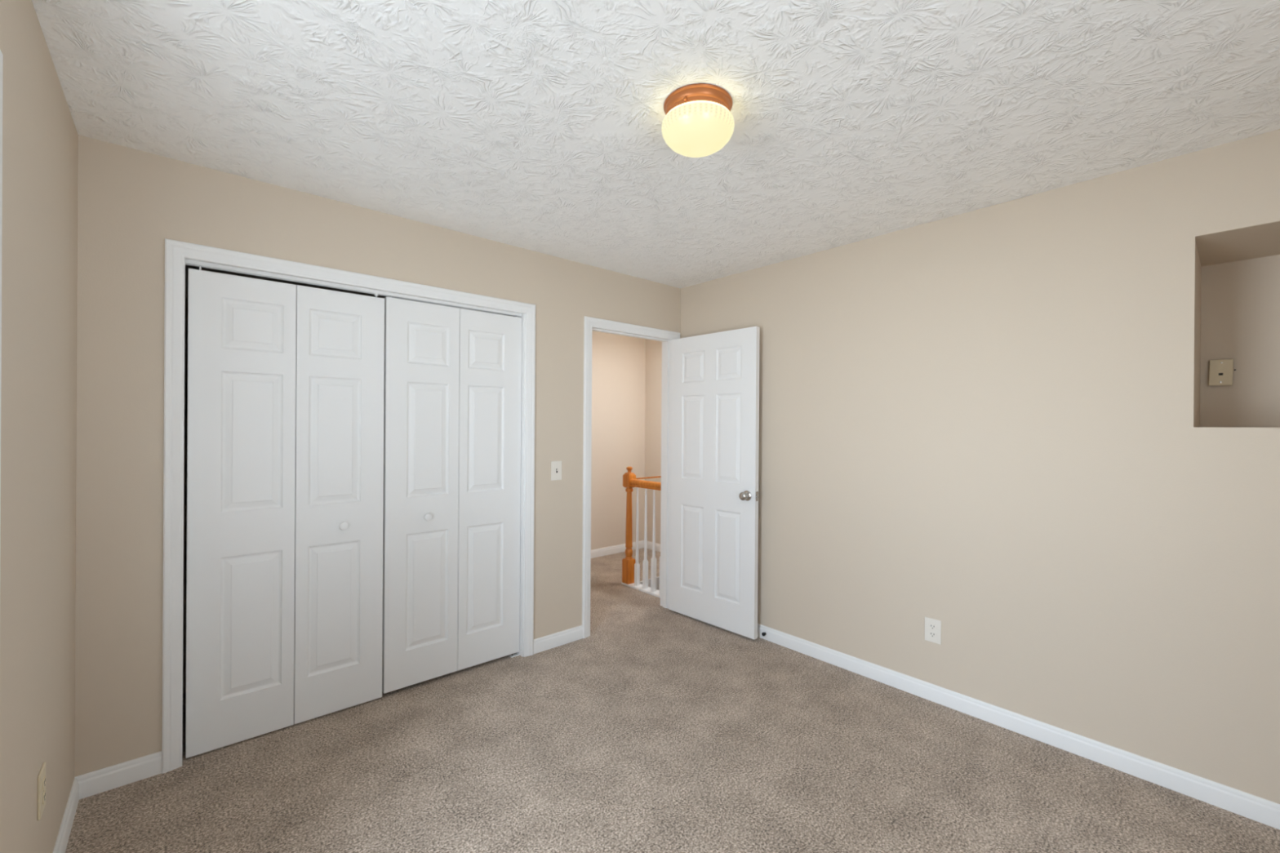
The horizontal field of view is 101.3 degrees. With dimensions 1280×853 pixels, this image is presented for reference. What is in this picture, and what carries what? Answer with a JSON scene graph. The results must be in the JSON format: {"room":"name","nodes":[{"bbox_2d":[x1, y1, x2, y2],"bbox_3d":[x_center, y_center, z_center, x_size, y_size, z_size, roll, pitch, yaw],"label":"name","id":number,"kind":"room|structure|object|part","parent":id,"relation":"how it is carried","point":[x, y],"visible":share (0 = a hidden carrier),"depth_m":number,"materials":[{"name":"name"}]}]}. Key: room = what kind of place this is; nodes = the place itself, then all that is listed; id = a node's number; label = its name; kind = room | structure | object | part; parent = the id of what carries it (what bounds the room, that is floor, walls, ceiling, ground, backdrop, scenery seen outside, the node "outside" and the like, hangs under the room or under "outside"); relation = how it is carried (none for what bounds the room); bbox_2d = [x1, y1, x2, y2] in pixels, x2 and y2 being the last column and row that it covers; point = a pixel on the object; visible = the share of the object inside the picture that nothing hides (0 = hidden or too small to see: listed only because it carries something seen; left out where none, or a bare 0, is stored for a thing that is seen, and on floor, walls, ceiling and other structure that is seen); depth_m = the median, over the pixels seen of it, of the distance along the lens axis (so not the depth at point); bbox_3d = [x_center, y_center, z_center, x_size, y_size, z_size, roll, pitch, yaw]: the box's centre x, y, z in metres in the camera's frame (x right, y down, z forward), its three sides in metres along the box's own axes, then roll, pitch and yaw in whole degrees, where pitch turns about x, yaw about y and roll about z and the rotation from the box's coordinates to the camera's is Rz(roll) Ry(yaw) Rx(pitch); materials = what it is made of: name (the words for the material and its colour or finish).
{"room":"empty bedroom","nodes":[
{"label":"empty bedroom","id":0,"kind":"room"},
{"bbox_2d":[0,0,78,852],"bbox_3d":[-1.198,0.158,0.846,0.120,2.440,4.470,0,0,-41],"label":"wall","id":1,"kind":"structure","parent":0,"point":[40,136],"depth_m":1.37,"materials":[{"name":"beige paint"}]},
{"bbox_2d":[0,49,3,553],"bbox_3d":[-0.955,0.107,0.585,0.138,1.669,1.071,0,0,-41],"label":"window","id":2,"kind":"structure","parent":1,"relation":"in","point":[1,53],"depth_m":1.03,"materials":[{"name":"white plastic"}]},
{"bbox_2d":[37,762,45,820],"bbox_3d":[-1.638,0.998,1.438,0.009,0.120,0.078,0,0,-41],"label":"power outlet","id":3,"kind":"object","parent":1,"relation":"attached to","point":[42,775],"visible":1,"depth_m":1.42,"materials":[{"name":"beige plastic"}]},
{"bbox_2d":[42,790,45,804],"bbox_3d":[-1.636,1.018,1.440,0.003,0.027,0.034,0,0,-41],"label":"receptacle","id":4,"kind":"object","parent":3,"relation":"attached to","point":[43,791],"depth_m":1.44,"materials":[{"name":"beige plastic"}]},
{"bbox_2d":[42,776,45,789],"bbox_3d":[-1.636,0.978,1.440,0.003,0.027,0.034,0,0,-41],"label":"receptacle","id":5,"kind":"object","parent":3,"relation":"attached to","point":[43,777],"depth_m":1.44,"materials":[{"name":"beige plastic"}]},
{"bbox_2d":[53,777,79,852],"bbox_3d":[-0.871,1.339,0.568,0.012,0.083,3.608,0,0,-41],"label":"baseboard","id":6,"kind":"structure","parent":1,"relation":"attached to","point":[63,837],"depth_m":1.75,"materials":[{"name":"white paint"}]},
{"bbox_2d":[182,264,502,693],"bbox_3d":[-1.786,0.150,3.241,2.166,2.440,0.100,0,0,-41],"label":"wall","id":7,"kind":"structure","parent":0,"point":[187,267],"depth_m":2.69,"materials":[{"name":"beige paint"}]},
{"bbox_2d":[75,134,680,776],"bbox_3d":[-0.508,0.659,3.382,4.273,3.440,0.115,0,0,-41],"label":"wall","id":8,"kind":"structure","parent":0,"point":[130,201],"depth_m":2.07,"materials":[{"name":"beige paint"}]},
{"bbox_2d":[74,751,161,799],"bbox_3d":[-1.984,1.329,2.000,0.237,0.083,0.012,0,0,-41],"label":"baseboard","id":9,"kind":"structure","parent":8,"relation":"attached to","point":[108,778],"depth_m":2.00,"materials":[{"name":"white paint"}]},
{"bbox_2d":[185,265,384,758],"bbox_3d":[-1.575,0.347,2.398,0.750,2.035,0.066,0,0,-41],"label":"door","id":10,"kind":"structure","parent":8,"relation":"in","point":[285,460],"depth_m":2.37,"materials":[{"name":"white paint"}]},
{"bbox_3d":[-1.421,0.477,2.514,0.039,0.039,0.036,0,0,-41],"label":"knob","id":11,"kind":"part","parent":10,"relation":"part of","materials":[{"name":"white paint"}]},
{"bbox_2d":[161,238,535,773],"bbox_3d":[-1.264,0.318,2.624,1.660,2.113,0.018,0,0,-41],"label":"trim","id":12,"kind":"structure","parent":8,"relation":"attached to","point":[176,252],"depth_m":2.11,"materials":[{"name":"white paint"}]},
{"bbox_2d":[185,258,521,317],"bbox_3d":[-1.297,-0.674,2.662,1.532,0.016,0.030,0,0,-41],"label":"trim","id":13,"kind":"structure","parent":8,"relation":"attached to","point":[188,262],"depth_m":2.51,"materials":[{"name":"white paint"}]},
{"bbox_2d":[382,295,521,693],"bbox_3d":[-1.002,0.338,2.903,0.760,2.032,0.066,0,0,-41],"label":"door","id":14,"kind":"structure","parent":8,"relation":"in","point":[453,375],"depth_m":2.87,"materials":[{"name":"white paint"}]},
{"bbox_3d":[-1.124,0.478,2.776,0.039,0.039,0.036,0,0,-41],"label":"knob","id":15,"kind":"part","parent":14,"relation":"part of","materials":[{"name":"white paint"}]},
{"bbox_2d":[551,461,561,480],"bbox_3d":[-0.518,0.277,3.280,0.076,0.120,0.020,0,0,-41],"label":"light switch","id":16,"kind":"object","parent":8,"relation":"attached to","point":[556,466],"visible":1,"depth_m":3.28,"materials":[{"name":"beige plastic"}]},
{"bbox_2d":[533,625,582,653],"bbox_3d":[-0.512,1.337,3.298,0.367,0.083,0.012,0,0,-41],"label":"baseboard","id":17,"kind":"structure","parent":8,"relation":"attached to","point":[557,639],"depth_m":3.29,"materials":[{"name":"white paint"}]},
{"bbox_2d":[582,315,679,638],"bbox_3d":[-0.035,0.333,3.708,0.883,2.097,0.018,0,0,-41],"label":"trim","id":18,"kind":"structure","parent":8,"relation":"attached to","point":[589,322],"depth_m":3.43,"materials":[{"name":"white paint"}]},
{"bbox_2d":[592,327,671,608],"bbox_3d":[-0.083,0.351,3.754,0.799,2.059,0.115,0,0,-41],"label":"trim","id":19,"kind":"structure","parent":8,"relation":"attached to","point":[666,344],"depth_m":3.99,"materials":[{"name":"white paint"}]},
{"bbox_2d":[660,389,662,542],"bbox_3d":[-0.127,0.328,3.804,0.893,2.106,0.018,0,0,-41],"label":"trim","id":20,"kind":"structure","parent":8,"relation":"attached to","point":[661,389],"depth_m":4.06,"materials":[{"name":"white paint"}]},
{"bbox_2d":[669,326,759,639],"bbox_3d":[0.491,0.362,3.656,0.141,2.018,0.776,0,0,-43],"label":"door","id":21,"kind":"structure","parent":8,"relation":"in","point":[714,397],"depth_m":3.61,"materials":[{"name":"white paint"}]},
{"bbox_3d":[0.677,0.451,3.400,0.062,0.066,0.066,0,0,-43],"label":"knob","id":22,"kind":"part","parent":21,"relation":"part of","materials":[{"name":"silver metal"}]},
{"bbox_2d":[591,330,645,550],"bbox_3d":[-0.767,0.154,5.316,2.307,2.440,0.100,0,0,-41],"label":"wall","id":23,"kind":"structure","parent":0,"point":[618,361],"depth_m":5.70,"materials":[{"name":"beige paint"}]},
{"bbox_2d":[591,540,644,558],"bbox_3d":[-0.742,1.333,5.271,2.094,0.083,0.012,0,0,-41],"label":"baseboard","id":24,"kind":"structure","parent":23,"relation":"attached to","point":[620,548],"depth_m":5.66,"materials":[{"name":"white paint"}]},
{"bbox_2d":[644,338,662,544],"bbox_3d":[0.596,0.163,5.439,0.100,2.440,1.517,0,0,-41],"label":"wall","id":25,"kind":"structure","parent":0,"point":[653,388],"depth_m":5.87,"materials":[{"name":"beige paint"}]},
{"bbox_2d":[635,475,661,479],"bbox_3d":[0.311,0.463,4.933,0.994,0.012,0.020,0,0,-41],"label":"wooden rail","id":26,"kind":"object","parent":25,"relation":"attached to","point":[656,476],"visible":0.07,"depth_m":4.72,"materials":[{"name":"brown wood"}]},
{"bbox_2d":[640,576,659,590],"bbox_3d":[0.316,1.530,4.934,0.977,0.304,0.012,0,0,-41],"label":"trim","id":27,"kind":"structure","parent":25,"relation":"attached to","point":[658,577],"depth_m":4.78,"materials":[{"name":"white paint"}]},
{"bbox_2d":[647,541,660,551],"bbox_3d":[0.356,1.340,5.619,0.012,0.083,0.944,0,0,-41],"label":"baseboard","id":28,"kind":"structure","parent":25,"relation":"attached to","point":[649,544],"depth_m":5.83,"materials":[{"name":"white paint"}]},
{"bbox_2d":[31,0,1279,288],"bbox_3d":[0.199,-1.105,2.576,4.493,0.100,5.472,0,0,-41],"label":"ceiling","id":29,"kind":"structure","parent":0,"point":[532,125],"depth_m":1.70,"materials":[{"name":"white paint"}]},
{"bbox_2d":[661,83,734,157],"bbox_3d":[0.189,-0.980,1.721,0.237,0.149,0.237,0,0,-41],"label":"ceiling light","id":30,"kind":"object","parent":29,"relation":"attached to","point":[698,122],"visible":1,"depth_m":1.65,"materials":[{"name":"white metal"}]},
{"bbox_2d":[65,547,1279,852],"bbox_3d":[0.181,1.444,2.580,4.493,0.120,5.472,0,0,-41],"label":"floor","id":31,"kind":"structure","parent":0,"point":[660,729],"depth_m":2.08,"materials":[{"name":"carpet"}]},
{"bbox_2d":[509,649,519,657],"bbox_3d":[-0.754,1.362,3.153,0.054,0.030,0.030,0,0,-41],"label":"pivot bracket","id":32,"kind":"object","parent":31,"relation":"on","point":[517,654],"visible":0.97,"depth_m":3.15,"materials":[{"name":"silver metal"}]},
{"bbox_2d":[621,466,661,598],"bbox_3d":[0.079,0.866,4.390,0.097,1.030,0.616,0,0,-41],"label":"stair railing","id":33,"kind":"object","parent":31,"relation":"on","point":[630,568],"visible":0.83,"depth_m":4.49,"materials":[{"name":"white paint"}]},
{"bbox_3d":[-0.095,0.856,4.577,0.082,1.012,0.082,0,0,-41],"label":"newel post","id":34,"kind":"part","parent":33,"relation":"part of","materials":[{"name":"brown wood"}]},
{"bbox_3d":[0.076,1.372,4.391,0.097,0.018,0.616,0,0,-41],"label":"plate","id":35,"kind":"part","parent":33,"relation":"part of","materials":[{"name":"white paint"}]},
{"bbox_3d":[0.107,0.487,4.351,0.064,0.064,0.525,0,0,-41],"label":"handrail","id":36,"kind":"part","parent":33,"relation":"part of","materials":[{"name":"brown wood"}]},
{"bbox_2d":[680,128,1279,804],"bbox_3d":[1.747,0.175,2.876,0.650,2.440,3.620,0,0,-41],"label":"wall","id":37,"kind":"structure","parent":0,"point":[1003,425],"depth_m":2.32,"materials":[{"name":"beige paint"}]},
{"bbox_2d":[924,616,941,644],"bbox_3d":[1.488,1.037,2.666,0.009,0.120,0.078,0,0,-41],"label":"power outlet","id":38,"kind":"object","parent":37,"relation":"attached to","point":[932,626],"visible":1,"depth_m":2.66,"materials":[{"name":"beige plastic"}]},
{"bbox_2d":[928,631,936,637],"bbox_3d":[1.486,1.057,2.664,0.003,0.027,0.034,0,0,-41],"label":"receptacle","id":39,"kind":"object","parent":38,"relation":"attached to","point":[931,634],"depth_m":2.66,"materials":[{"name":"white plastic"}]},
{"bbox_2d":[928,623,936,630],"bbox_3d":[1.486,1.017,2.664,0.003,0.027,0.034,0,0,-41],"label":"receptacle","id":40,"kind":"object","parent":38,"relation":"attached to","point":[931,626],"depth_m":2.66,"materials":[{"name":"white plastic"}]},
{"bbox_2d":[757,623,1279,829],"bbox_3d":[1.490,1.352,2.659,0.012,0.083,3.620,0,0,-41],"label":"baseboard","id":41,"kind":"structure","parent":37,"relation":"attached to","point":[1265,811],"depth_m":2.28,"materials":[{"name":"white paint"}]},
{"bbox_2d":[1208,359,1235,386],"bbox_3d":[2.548,-0.236,2.294,0.020,0.113,0.079,0,2,-41],"label":"wall jack","id":42,"kind":"object","parent":37,"relation":"attached to","point":[1220,371],"visible":1,"depth_m":2.29,"materials":[{"name":"beige plastic"}]}
]}

